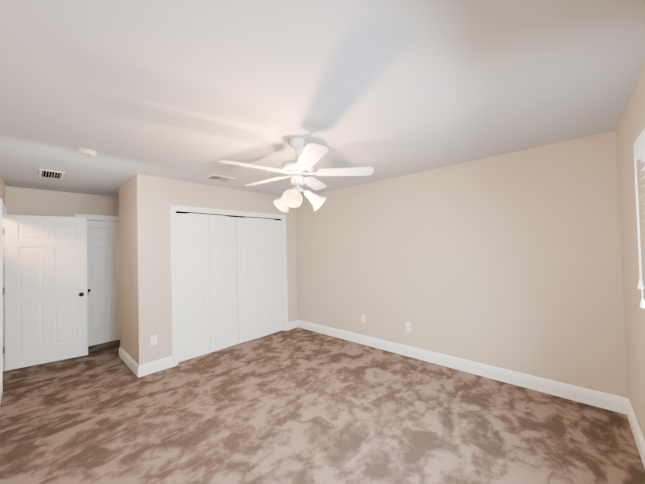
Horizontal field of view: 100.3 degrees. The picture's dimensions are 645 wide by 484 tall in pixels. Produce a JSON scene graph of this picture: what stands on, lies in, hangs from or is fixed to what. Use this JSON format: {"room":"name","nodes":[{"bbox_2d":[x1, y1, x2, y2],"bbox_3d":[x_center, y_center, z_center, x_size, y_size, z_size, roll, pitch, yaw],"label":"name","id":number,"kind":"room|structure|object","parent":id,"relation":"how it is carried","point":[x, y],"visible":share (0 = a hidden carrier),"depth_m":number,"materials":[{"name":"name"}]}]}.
{"room":"empty bedroom","nodes":[
{"label":"empty bedroom","id":0,"kind":"room"},
{"bbox_2d":[0,172,4,203],"bbox_3d":[-2.131,0.355,1.586,6.290,2.440,0.120,-3,-2,42],"label":"wall","id":1,"kind":"structure","parent":0,"point":[2,190],"depth_m":3.29,"materials":[{"name":"paint"}]},
{"bbox_2d":[0,382,1,401],"bbox_3d":[-1.656,1.490,1.247,4.885,0.135,0.016,-3,-2,42],"label":"baseboard","id":2,"kind":"structure","parent":1,"relation":"attached to","point":[0,382],"depth_m":2.84,"materials":[{"name":"white wood"}]},
{"bbox_2d":[0,199,6,384],"bbox_3d":[-3.876,0.598,3.195,0.960,2.110,0.138,-3,-2,42],"label":"door frame","id":3,"kind":"structure","parent":1,"relation":"attached to","point":[3,211],"depth_m":3.48,"materials":[{"name":"white wood"}]},
{"bbox_2d":[4,215,88,370],"bbox_3d":[-3.760,0.644,3.710,0.244,2.008,0.808,-3,-2,42],"label":"entry door","id":4,"kind":"structure","parent":1,"relation":"in","point":[46,295],"depth_m":3.69,"materials":[{"name":"white wood"}]},
{"bbox_2d":[5,186,118,216],"bbox_3d":[-3.732,0.454,4.405,0.120,2.440,1.880,-3,-2,42],"label":"wall","id":5,"kind":"structure","parent":0,"point":[27,201],"depth_m":4.06,"materials":[{"name":"paint"}]},
{"bbox_2d":[75,214,118,221],"bbox_3d":[-3.573,0.618,4.558,0.138,2.110,0.910,-3,-2,42],"label":"door frame","id":6,"kind":"structure","parent":5,"relation":"attached to","point":[101,218],"depth_m":4.43,"materials":[{"name":"white wood"}]},
{"bbox_2d":[87,220,119,345],"bbox_3d":[-3.530,0.655,4.519,0.105,2.008,0.740,-3,-2,42],"label":"hall door","id":7,"kind":"structure","parent":5,"relation":"in","point":[103,282],"depth_m":4.45,"materials":[{"name":"white wood"}]},
{"bbox_2d":[119,176,136,362],"bbox_3d":[-2.589,0.409,3.663,0.870,2.440,0.120,-3,-2,42],"label":"wall","id":8,"kind":"structure","parent":0,"point":[127,274],"depth_m":3.59,"materials":[{"name":"paint"}]},
{"bbox_2d":[119,347,139,377],"bbox_3d":[-2.561,1.559,3.549,1.022,0.135,0.016,-3,-2,42],"label":"baseboard","id":9,"kind":"structure","parent":8,"relation":"attached to","point":[123,355],"depth_m":3.47,"materials":[{"name":"white wood"}]},
{"bbox_2d":[134,174,297,364],"bbox_3d":[-1.402,0.390,4.228,0.120,2.440,2.556,-3,-2,42],"label":"wall","id":10,"kind":"structure","parent":0,"point":[156,198],"depth_m":3.44,"materials":[{"name":"paint"}]},
{"bbox_2d":[151,335,156,345],"bbox_3d":[-2.091,1.218,3.340,0.008,0.115,0.070,-3,-2,42],"label":"electrical outlet","id":11,"kind":"object","parent":10,"relation":"attached to","point":[154,340],"visible":1,"depth_m":3.34,"materials":[{"name":"white plastic"}]},
{"bbox_2d":[140,356,172,376],"bbox_3d":[-2.060,1.543,3.351,0.016,0.135,0.355,-3,-2,42],"label":"baseboard","id":12,"kind":"structure","parent":10,"relation":"attached to","point":[161,364],"depth_m":3.34,"materials":[{"name":"white wood"}]},
{"bbox_2d":[176,213,237,361],"bbox_3d":[-1.644,0.587,3.910,0.070,2.018,0.891,-3,-2,42],"label":"bifold door","id":13,"kind":"structure","parent":10,"relation":"in","point":[207,307],"depth_m":3.86,"materials":[{"name":"white wood"}]},
{"bbox_2d":[170,205,287,366],"bbox_3d":[-1.355,0.561,4.258,0.138,2.098,1.941,-3,-2,42],"label":"trim","id":14,"kind":"structure","parent":10,"relation":"attached to","point":[174,209],"depth_m":3.80,"materials":[{"name":"white wood"}]},
{"bbox_2d":[236,217,282,342],"bbox_3d":[-1.037,0.585,4.575,0.070,2.018,0.891,-3,-2,42],"label":"bifold door","id":15,"kind":"structure","parent":10,"relation":"in","point":[259,279],"depth_m":4.52,"materials":[{"name":"white wood"}]},
{"bbox_2d":[0,327,644,483],"bbox_3d":[-1.419,1.613,2.823,6.990,0.060,4.900,-3,-2,42],"label":"floor","id":16,"kind":"structure","parent":0,"point":[297,405],"depth_m":2.27,"materials":[{"name":"carpet"}]},
{"bbox_2d":[0,0,644,196],"bbox_3d":[-1.483,-0.886,2.873,6.990,0.060,4.900,-3,-2,42],"label":"ceiling","id":17,"kind":"structure","parent":0,"point":[194,91],"depth_m":1.57,"materials":[{"name":"paint"}]},
{"bbox_2d":[38,169,64,178],"bbox_3d":[-3.202,-0.799,3.184,0.380,0.013,0.210,-3,-2,42],"label":"ceiling vent","id":18,"kind":"object","parent":17,"relation":"in","point":[51,174],"visible":1,"depth_m":3.17,"materials":[{"name":"silver metal"}]},
{"bbox_2d":[76,148,96,156],"bbox_3d":[-2.191,-0.824,2.504,0.148,0.043,0.148,-3,-2,42],"label":"smoke detector","id":19,"kind":"object","parent":17,"relation":"attached to","point":[86,152],"visible":1,"depth_m":2.47,"materials":[{"name":"beige plastic"}]},
{"bbox_2d":[205,174,235,181],"bbox_3d":[-1.342,-0.839,3.548,0.230,0.013,0.320,-3,-2,42],"label":"ceiling vent","id":20,"kind":"object","parent":17,"relation":"in","point":[219,177],"visible":1,"depth_m":3.53,"materials":[{"name":"silver metal"}]},
{"bbox_2d":[218,137,373,211],"bbox_3d":[-0.258,-0.587,2.375,1.257,0.620,1.277,-3,-2,42],"label":"ceiling fan","id":21,"kind":"object","parent":17,"relation":"hanging from","point":[312,154],"visible":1,"depth_m":2.31,"materials":[{"name":"white plastic"}]},
{"bbox_2d":[295,131,627,397],"bbox_3d":[0.419,0.347,4.376,6.290,2.440,0.120,-3,-2,42],"label":"wall","id":22,"kind":"structure","parent":0,"point":[512,261],"depth_m":2.98,"materials":[{"name":"paint"}]},
{"bbox_2d":[361,314,364,322],"bbox_3d":[0.621,1.167,4.107,0.070,0.115,0.008,-3,-2,42],"label":"electrical outlet","id":23,"kind":"object","parent":22,"relation":"attached to","point":[362,318],"visible":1,"depth_m":4.11,"materials":[{"name":"white plastic"}]},
{"bbox_2d":[406,322,410,331],"bbox_3d":[1.151,1.141,3.618,0.070,0.115,0.016,-3,-2,42],"label":"electrical outlet","id":24,"kind":"object","parent":22,"relation":"attached to","point":[408,326],"visible":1,"depth_m":3.62,"materials":[{"name":"white plastic"}]},
{"bbox_2d":[296,320,628,413],"bbox_3d":[1.067,1.469,3.695,4.170,0.135,0.016,-3,-2,42],"label":"baseboard","id":25,"kind":"structure","parent":22,"relation":"attached to","point":[615,403],"depth_m":2.97,"materials":[{"name":"white wood"}]},
{"bbox_2d":[616,62,644,440],"bbox_3d":[1.405,0.251,0.914,0.160,2.440,3.660,-3,-2,42],"label":"wall","id":26,"kind":"structure","parent":0,"point":[630,127],"depth_m":1.89,"materials":[{"name":"paint"}]},
{"bbox_2d":[624,398,644,467],"bbox_3d":[1.369,1.406,0.950,0.016,0.135,3.600,-3,-2,42],"label":"baseboard","id":27,"kind":"structure","parent":26,"relation":"attached to","point":[628,410],"depth_m":1.99,"materials":[{"name":"white wood"}]},
{"bbox_2d":[634,128,644,307],"bbox_3d":[1.043,0.094,0.715,0.091,1.167,1.642,-3,-2,42],"label":"window blinds","id":28,"kind":"object","parent":26,"relation":"attached to","point":[639,148],"visible":1,"depth_m":1.28,"materials":[{"name":"white plastic"}]}
]}

